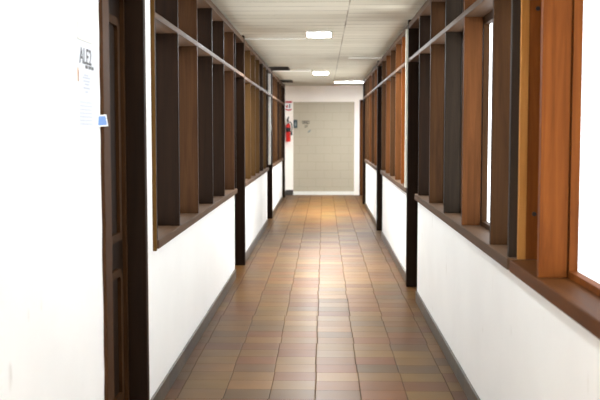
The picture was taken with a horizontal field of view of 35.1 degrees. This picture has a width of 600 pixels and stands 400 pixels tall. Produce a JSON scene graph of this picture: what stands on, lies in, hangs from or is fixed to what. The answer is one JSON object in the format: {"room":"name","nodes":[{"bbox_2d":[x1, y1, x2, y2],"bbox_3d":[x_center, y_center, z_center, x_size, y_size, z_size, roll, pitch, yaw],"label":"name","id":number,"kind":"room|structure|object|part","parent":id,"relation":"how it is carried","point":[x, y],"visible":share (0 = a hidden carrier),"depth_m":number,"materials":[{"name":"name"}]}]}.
{"room":"corridor","nodes":[
{"label":"corridor","id":0,"kind":"room"},
{"bbox_2d":[0,0,281,399],"bbox_3d":[-0.808,-0.358,8.143,0.150,2.635,26.250,0,4,1],"label":"wall","id":1,"kind":"structure","parent":0,"point":[52,314],"depth_m":3.43,"materials":[{"name":"white paint"}]},
{"bbox_2d":[75,15,94,71],"bbox_3d":[-0.842,-0.609,3.731,0.005,0.195,0.285,0,4,1],"label":"notice","id":2,"kind":"object","parent":1,"relation":"attached to","point":[84,28],"visible":1,"depth_m":3.71,"materials":[{"name":"grey paper"}]},
{"bbox_2d":[77,68,93,98],"bbox_3d":[-0.843,-0.457,3.738,0.002,0.110,0.253,0,4,1],"label":"printed paper","id":3,"kind":"object","parent":1,"relation":"attached to","point":[85,79],"visible":1,"depth_m":3.73,"materials":[{"name":"grey paper"}]},
{"bbox_2d":[83,74,89,92],"bbox_3d":[-0.842,-0.458,3.749,0.001,0.071,0.120,0,4,1],"label":"print","id":4,"kind":"object","parent":3,"relation":"attached to","point":[86,77],"depth_m":3.75,"materials":[{"name":"grey paper"}]},
{"bbox_2d":[79,99,94,126],"bbox_3d":[-0.843,-0.343,3.760,0.002,0.109,0.245,0,4,1],"label":"paper","id":5,"kind":"object","parent":1,"relation":"attached to","point":[86,107],"visible":1,"depth_m":3.75,"materials":[{"name":"grey paper"}]},
{"bbox_2d":[80,102,91,124],"bbox_3d":[-0.842,-0.342,3.748,0.001,0.086,0.191,0,4,1],"label":"print","id":6,"kind":"object","parent":5,"relation":"attached to","point":[85,107],"depth_m":3.74,"materials":[{"name":"grey paper"}]},
{"bbox_2d":[150,269,235,399],"bbox_3d":[-0.743,0.956,7.545,0.014,0.100,4.970,0,4,1],"label":"baseboard","id":7,"kind":"structure","parent":1,"relation":"attached to","point":[171,376],"depth_m":6.59,"materials":[{"name":"tile"}]},
{"bbox_2d":[150,0,236,250],"bbox_3d":[-0.801,-0.761,7.526,0.172,1.743,4.762,0,4,1],"label":"window","id":8,"kind":"structure","parent":1,"relation":"in","point":[193,44],"depth_m":6.90,"materials":[{"name":"brown wood"}]},
{"bbox_3d":[-0.806,-1.174,7.503,0.163,0.034,4.748,0,4,1],"label":"transom rail","id":9,"kind":"part","parent":8,"relation":"part of","materials":[{"name":"brown wood"}]},
{"bbox_3d":[-0.801,0.074,7.594,0.172,0.048,4.738,0,4,1],"label":"sill","id":10,"kind":"part","parent":8,"relation":"part of","materials":[{"name":"brown wood"}]},
{"bbox_3d":[-0.806,-1.573,7.474,0.163,0.055,4.748,0,4,1],"label":"rail","id":11,"kind":"part","parent":8,"relation":"part of","materials":[{"name":"brown wood"}]},
{"bbox_2d":[234,30,245,264],"bbox_3d":[-0.723,-0.527,10.461,0.151,2.635,1.060,0,4,1],"label":"pillar","id":12,"kind":"structure","parent":1,"relation":"in","point":[239,197],"depth_m":10.90,"materials":[{"name":"brown wood"}]},
{"bbox_3d":[-0.721,-1.780,10.322,0.138,0.055,0.965,0,4,1],"label":"rail","id":13,"kind":"part","parent":12,"relation":"part of","materials":[{"name":"brown wood"}]},
{"bbox_2d":[245,40,268,186],"bbox_3d":[-0.655,-1.184,13.290,0.172,1.733,4.680,0,4,1],"label":"window","id":14,"kind":"structure","parent":1,"relation":"in","point":[256,69],"depth_m":13.14,"materials":[{"name":"brown wood"}]},
{"bbox_3d":[-0.660,-1.582,13.261,0.163,0.034,4.680,0,4,1],"label":"transom rail","id":15,"kind":"part","parent":14,"relation":"part of","materials":[{"name":"brown wood"}]},
{"bbox_3d":[-0.660,-1.991,13.231,0.163,0.055,4.680,0,4,1],"label":"rail","id":16,"kind":"part","parent":14,"relation":"part of","materials":[{"name":"brown wood"}]},
{"bbox_3d":[-0.655,-0.344,13.351,0.172,0.048,4.670,0,4,1],"label":"sill","id":17,"kind":"part","parent":14,"relation":"part of","materials":[{"name":"brown wood"}]},
{"bbox_2d":[246,219,267,260],"bbox_3d":[-0.594,0.530,13.413,0.014,0.100,4.680,0,4,1],"label":"baseboard","id":18,"kind":"structure","parent":1,"relation":"attached to","point":[253,244],"depth_m":13.00,"materials":[{"name":"tile"}]},
{"bbox_2d":[267,67,272,218],"bbox_3d":[-0.577,-0.947,16.244,0.151,2.635,1.180,0,4,1],"label":"pillar","id":19,"kind":"structure","parent":1,"relation":"in","point":[270,172],"depth_m":16.79,"materials":[{"name":"brown wood"}]},
{"bbox_2d":[268,74,270,164],"bbox_3d":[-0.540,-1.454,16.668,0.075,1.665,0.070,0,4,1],"label":"window","id":20,"kind":"structure","parent":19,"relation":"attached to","point":[269,75],"depth_m":16.66,"materials":[{"name":"glass"}]},
{"bbox_2d":[245,38,305,39],"bbox_3d":[-0.295,-1.892,11.158,0.718,0.012,0.070,0,4,1],"label":"trim","id":21,"kind":"structure","parent":1,"relation":"attached to","point":[245,38],"depth_m":11.17,"materials":[{"name":"white metal"}]},
{"bbox_2d":[272,71,282,166],"bbox_3d":[-0.511,-1.599,18.998,0.172,1.733,4.410,0,4,1],"label":"window","id":22,"kind":"structure","parent":1,"relation":"in","point":[277,85],"depth_m":19.40,"materials":[{"name":"brown wood"}]},
{"bbox_3d":[-0.515,-1.996,18.969,0.163,0.034,4.410,0,4,1],"label":"transom rail","id":23,"kind":"part","parent":22,"relation":"part of","materials":[{"name":"brown wood"}]},
{"bbox_3d":[-0.515,-2.406,18.940,0.163,0.055,4.410,0,4,1],"label":"rail","id":24,"kind":"part","parent":22,"relation":"part of","materials":[{"name":"brown wood"}]},
{"bbox_3d":[-0.511,-0.759,19.059,0.172,0.048,4.400,0,4,1],"label":"sill","id":25,"kind":"part","parent":22,"relation":"part of","materials":[{"name":"brown wood"}]},
{"bbox_2d":[273,196,282,215],"bbox_3d":[-0.450,0.115,19.121,0.014,0.100,4.410,0,4,1],"label":"baseboard","id":26,"kind":"structure","parent":1,"relation":"attached to","point":[281,198],"depth_m":18.92,"materials":[{"name":"tile"}]},
{"bbox_2d":[282,84,284,197],"bbox_3d":[-0.438,-1.344,21.713,0.151,2.635,0.970,0,4,1],"label":"pillar","id":27,"kind":"structure","parent":1,"relation":"in","point":[283,161],"depth_m":22.11,"materials":[{"name":"brown wood"}]},
{"bbox_2d":[273,70,310,71],"bbox_3d":[-0.154,-2.323,17.086,0.698,0.012,0.300,0,4,1],"label":"trim","id":28,"kind":"structure","parent":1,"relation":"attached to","point":[290,70],"depth_m":17.18,"materials":[{"name":"white metal"}]},
{"bbox_2d":[164,195,467,399],"bbox_3d":[1.183,0.938,9.316,4.500,0.120,28.500,0,4,1],"label":"floor","id":29,"kind":"structure","parent":0,"point":[320,308],"depth_m":7.51,"materials":[{"name":"tile"}]},
{"bbox_2d":[211,0,426,85],"bbox_3d":[1.183,-1.800,9.117,4.500,0.100,28.500,0,4,1],"label":"ceiling","id":30,"kind":"structure","parent":0,"point":[359,28],"depth_m":10.28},
{"bbox_2d":[269,67,289,70],"bbox_3d":[-0.357,-2.272,16.443,0.340,0.017,0.730,0,4,1],"label":"ceiling vent","id":31,"kind":"object","parent":30,"relation":"in","point":[271,68],"visible":0.88,"depth_m":16.43,"materials":[{"name":"black metal"}]},
{"bbox_2d":[280,80,292,82],"bbox_3d":[-0.292,-2.573,20.582,0.260,0.017,0.830,0,4,1],"label":"ceiling vent","id":32,"kind":"object","parent":30,"relation":"in","point":[282,81],"visible":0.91,"depth_m":20.57,"materials":[{"name":"black metal"}]},
{"bbox_2d":[306,31,331,36],"bbox_3d":[0.210,-1.846,10.577,0.280,0.020,0.530,0,4,1],"label":"recessed light","id":33,"kind":"object","parent":30,"relation":"in","point":[308,33],"visible":1,"depth_m":10.43,"materials":[{"name":"white plastic"}]},
{"bbox_2d":[307,33,329,36],"bbox_3d":[0.210,-1.845,10.577,0.256,0.011,0.506,0,4,1],"label":"diffuser","id":34,"kind":"object","parent":33,"relation":"attached to","point":[308,34],"depth_m":10.60,"materials":[{"name":"white plastic"}]},
{"bbox_2d":[313,71,328,73],"bbox_3d":[0.385,-2.354,17.572,0.285,0.020,0.700,0,4,1],"label":"recessed light","id":35,"kind":"object","parent":30,"relation":"in","point":[314,72],"visible":1,"depth_m":17.39,"materials":[{"name":"white plastic"}]},
{"bbox_2d":[335,81,362,82],"bbox_3d":[1.115,-2.590,20.821,0.710,0.020,0.350,0,4,1],"label":"recessed light","id":36,"kind":"object","parent":30,"relation":"in","point":[335,81],"visible":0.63,"depth_m":20.81,"materials":[{"name":"white plastic"}]},
{"bbox_2d":[348,57,381,58],"bbox_3d":[0.964,-2.103,14.080,0.490,0.014,0.130,0,4,1],"label":"trim","id":37,"kind":"structure","parent":30,"relation":"attached to","point":[349,57],"depth_m":14.04,"materials":[{"name":"white metal"}]},
{"bbox_2d":[293,102,353,190],"bbox_3d":[0.583,-1.274,23.061,1.600,2.300,0.080,0,4,1],"label":"wall","id":38,"kind":"structure","parent":0,"point":[323,156],"depth_m":23.02,"materials":[{"name":"beige paint"}]},
{"bbox_2d":[293,120,296,127],"bbox_3d":[-0.111,-1.840,22.991,0.097,0.200,0.013,0,4,1],"label":"wall plate","id":39,"kind":"object","parent":38,"relation":"attached to","point":[294,121],"visible":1,"depth_m":22.99,"materials":[{"name":"grey"}]},
{"bbox_2d":[293,191,353,194],"bbox_3d":[0.575,-0.165,23.089,1.475,0.085,0.025,0,4,1],"label":"trim","id":40,"kind":"structure","parent":38,"relation":"attached to","point":[294,192],"depth_m":23.08,"materials":[{"name":"white paint"}]},
{"bbox_2d":[285,86,362,194],"bbox_3d":[1.633,-1.438,23.002,4.300,2.635,0.160,0,4,1],"label":"wall","id":41,"kind":"structure","parent":0,"point":[354,94],"depth_m":22.89,"materials":[{"name":"paint"}]},
{"bbox_2d":[285,101,291,110],"bbox_3d":[-0.275,-2.265,22.908,0.162,0.240,0.005,0,4,1],"label":"safety sign","id":42,"kind":"object","parent":41,"relation":"attached to","point":[288,104],"visible":1,"depth_m":22.90,"materials":[{"name":"plastic"}]},
{"bbox_2d":[286,117,292,141],"bbox_3d":[-0.259,-1.702,22.859,0.163,0.603,0.185,0,4,1],"label":"fire extinguisher","id":43,"kind":"object","parent":41,"relation":"attached to","point":[289,128],"visible":1,"depth_m":22.83,"materials":[{"name":"red metal"}]},
{"bbox_2d":[286,190,292,194],"bbox_3d":[-0.257,-0.183,23.054,0.185,0.125,0.014,0,4,1],"label":"baseboard","id":44,"kind":"structure","parent":41,"relation":"attached to","point":[288,192],"depth_m":23.05,"materials":[{"name":"grey"}]},
{"bbox_2d":[359,100,362,194],"bbox_3d":[1.899,-1.267,22.968,0.925,2.300,0.120,0,4,1],"label":"door","id":45,"kind":"structure","parent":41,"relation":"in","point":[361,101],"depth_m":22.93,"materials":[{"name":"brown wood"}]},
{"bbox_2d":[366,163,599,399],"bbox_3d":[1.161,0.407,9.378,0.150,0.930,19.900,0,4,1],"label":"wall","id":46,"kind":"structure","parent":0,"point":[468,294],"depth_m":4.84,"materials":[{"name":"white paint"}]},
{"bbox_2d":[362,79,365,203],"bbox_3d":[1.399,-1.200,19.733,0.151,2.635,0.995,0,4,1],"label":"pillar","id":47,"kind":"structure","parent":46,"relation":"in","point":[364,163],"depth_m":20.15,"materials":[{"name":"brown wood"}]},
{"bbox_2d":[364,64,376,170],"bbox_3d":[1.335,-1.468,17.000,0.172,1.705,4.420,0,4,1],"label":"window","id":48,"kind":"structure","parent":46,"relation":"in","point":[370,159],"depth_m":17.37,"materials":[{"name":"brown wood"}]},
{"bbox_3d":[1.335,-0.644,17.060,0.172,0.054,4.410,0,4,1],"label":"sill","id":49,"kind":"part","parent":48,"relation":"part of","materials":[{"name":"brown wood"}]},
{"bbox_3d":[1.340,-1.925,16.967,0.163,0.034,4.420,0,4,1],"label":"transom rail","id":50,"kind":"part","parent":48,"relation":"part of","materials":[{"name":"brown wood"}]},
{"bbox_3d":[1.340,-2.261,16.942,0.163,0.055,4.420,0,4,1],"label":"rail","id":51,"kind":"part","parent":48,"relation":"part of","materials":[{"name":"brown wood"}]},
{"bbox_2d":[365,202,375,226],"bbox_3d":[1.274,0.260,17.127,0.014,0.100,4.420,0,4,1],"label":"baseboard","id":52,"kind":"structure","parent":46,"relation":"attached to","point":[366,206],"depth_m":17.05,"materials":[{"name":"tile"}]},
{"bbox_2d":[376,58,382,230],"bbox_3d":[1.261,-0.805,14.292,0.151,2.635,1.080,0,4,1],"label":"pillar","id":53,"kind":"structure","parent":46,"relation":"in","point":[379,62],"depth_m":14.74,"materials":[{"name":"brown wood"}]},
{"bbox_2d":[381,231,405,282],"bbox_3d":[1.137,0.654,11.703,0.014,0.100,4.300,0,4,1],"label":"baseboard","id":54,"kind":"structure","parent":46,"relation":"attached to","point":[400,267],"depth_m":11.24,"materials":[{"name":"tile"}]},
{"bbox_2d":[380,25,407,192],"bbox_3d":[1.198,-1.074,11.576,0.172,1.705,4.300,0,4,1],"label":"window","id":55,"kind":"structure","parent":46,"relation":"in","point":[393,60],"depth_m":11.83,"materials":[{"name":"brown wood"}]},
{"bbox_3d":[1.198,-0.251,11.636,0.172,0.054,4.290,0,4,1],"label":"sill","id":56,"kind":"part","parent":55,"relation":"part of","materials":[{"name":"brown wood"}]},
{"bbox_3d":[1.202,-1.531,11.543,0.163,0.034,4.300,0,4,1],"label":"transom rail","id":57,"kind":"part","parent":55,"relation":"part of","materials":[{"name":"brown wood"}]},
{"bbox_3d":[1.202,-1.867,11.518,0.163,0.055,4.300,0,4,1],"label":"rail","id":58,"kind":"part","parent":55,"relation":"part of","materials":[{"name":"brown wood"}]},
{"bbox_2d":[406,13,418,286],"bbox_3d":[1.128,-0.422,9.018,0.151,2.635,0.900,0,4,1],"label":"pillar","id":59,"kind":"structure","parent":46,"relation":"in","point":[413,25],"depth_m":9.37,"materials":[{"name":"brown wood"}]},
{"bbox_2d":[404,29,407,187],"bbox_3d":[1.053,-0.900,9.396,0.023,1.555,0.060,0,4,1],"label":"window","id":60,"kind":"structure","parent":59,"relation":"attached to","point":[406,57],"depth_m":9.38,"materials":[{"name":"glass"}]},
{"bbox_3d":[1.123,-1.675,8.879,0.138,0.055,0.805,0,4,1],"label":"rail","id":61,"kind":"part","parent":59,"relation":"part of","materials":[{"name":"brown wood"}]},
{"bbox_2d":[415,291,479,399],"bbox_3d":[1.005,1.032,6.494,0.014,0.100,4.350,0,4,1],"label":"baseboard","id":62,"kind":"structure","parent":46,"relation":"attached to","point":[466,385],"depth_m":6.36,"materials":[{"name":"tile"}]},
{"bbox_2d":[414,0,536,269],"bbox_3d":[1.066,-0.695,6.354,0.172,1.705,4.375,0,4,1],"label":"window","id":63,"kind":"structure","parent":46,"relation":"in","point":[468,52],"depth_m":5.67,"materials":[{"name":"brown wood"}]},
{"bbox_3d":[1.070,-1.488,6.296,0.163,0.055,4.375,0,4,1],"label":"rail","id":64,"kind":"part","parent":63,"relation":"part of","materials":[{"name":"brown wood"}]},
{"bbox_3d":[1.144,-0.555,7.016,0.044,1.258,0.920,0,4,1],"label":"sash","id":65,"kind":"part","parent":63,"relation":"part of","materials":[{"name":"brown wood"}]},
{"bbox_3d":[1.070,-1.152,6.321,0.163,0.034,4.375,0,4,1],"label":"transom rail","id":66,"kind":"part","parent":63,"relation":"part of","materials":[{"name":"brown wood"}]},
{"bbox_3d":[1.122,-0.490,6.128,0.044,1.258,0.860,0,4,1],"label":"sash","id":67,"kind":"part","parent":63,"relation":"part of","materials":[{"name":"brown wood"}]},
{"bbox_3d":[1.066,0.129,6.414,0.172,0.054,4.365,0,4,1],"label":"sill","id":68,"kind":"part","parent":63,"relation":"part of","materials":[{"name":"brown wood"}]},
{"bbox_3d":[1.098,-0.424,5.211,0.044,1.258,0.980,0,4,1],"label":"sash","id":69,"kind":"part","parent":63,"relation":"part of","materials":[{"name":"brown wood"}]},
{"bbox_3d":[1.113,-0.423,5.211,0.005,1.180,0.900,0,4,1],"label":"pane","id":70,"kind":"part","parent":63,"relation":"part of","materials":[{"name":"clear glass"}]},
{"bbox_2d":[509,0,599,339],"bbox_3d":[0.954,-0.361,1.765,0.182,1.705,4.820,0,4,1],"label":"window","id":71,"kind":"structure","parent":46,"relation":"in","point":[558,220],"depth_m":3.62,"materials":[{"name":"brown wood"}]},
{"bbox_3d":[0.949,0.463,1.810,0.172,0.054,4.780,0,4,1],"label":"sill","id":72,"kind":"part","parent":71,"relation":"part of","materials":[{"name":"brown wood"}]},
{"bbox_3d":[1.047,-0.277,3.189,0.044,1.258,0.945,0,4,1],"label":"sash","id":73,"kind":"part","parent":71,"relation":"part of","materials":[{"name":"orange wood"}]},
{"bbox_3d":[1.062,-0.276,3.189,0.005,1.180,0.865,0,4,1],"label":"pane","id":74,"kind":"part","parent":71,"relation":"part of","materials":[{"name":"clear glass"}]},
{"bbox_3d":[-0.900,-1.248,4.420,0.150,0.320,0.950,0,4,1],"label":"wall","id":75,"kind":"structure","parent":0,"visible":0},
{"bbox_2d":[98,0,149,399],"bbox_3d":[-0.890,0.064,4.500,0.161,2.320,0.981,0,4,1],"label":"door","id":76,"kind":"structure","parent":75,"relation":"in","point":[122,48],"depth_m":4.87,"materials":[{"name":"brown wood"}]},
{"bbox_2d":[97,115,107,126],"bbox_3d":[-0.824,-0.331,3.963,0.005,0.052,0.112,1,4,14],"label":"sticker","id":77,"kind":"object","parent":76,"relation":"attached to","point":[101,119],"visible":1,"depth_m":3.95,"materials":[{"name":"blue paper"}]},
{"bbox_3d":[-0.838,0.095,4.070,0.036,2.320,0.120,0,4,1],"label":"casing","id":78,"kind":"part","parent":76,"relation":"part of","materials":[{"name":"brown wood"}]},
{"bbox_3d":[-0.921,-0.332,4.503,0.018,1.110,0.580,0,4,1],"label":"panel moulding","id":79,"kind":"part","parent":76,"relation":"part of","materials":[{"name":"brown wood"}]},
{"bbox_3d":[-0.921,0.700,4.577,0.018,0.680,0.580,0,4,1],"label":"panel moulding","id":80,"kind":"part","parent":76,"relation":"part of","materials":[{"name":"brown wood"}]},
{"bbox_3d":[-0.817,0.030,4.975,0.032,2.320,0.025,0,4,1],"label":"casing","id":81,"kind":"part","parent":76,"relation":"part of","materials":[{"name":"brown wood"}]}
]}

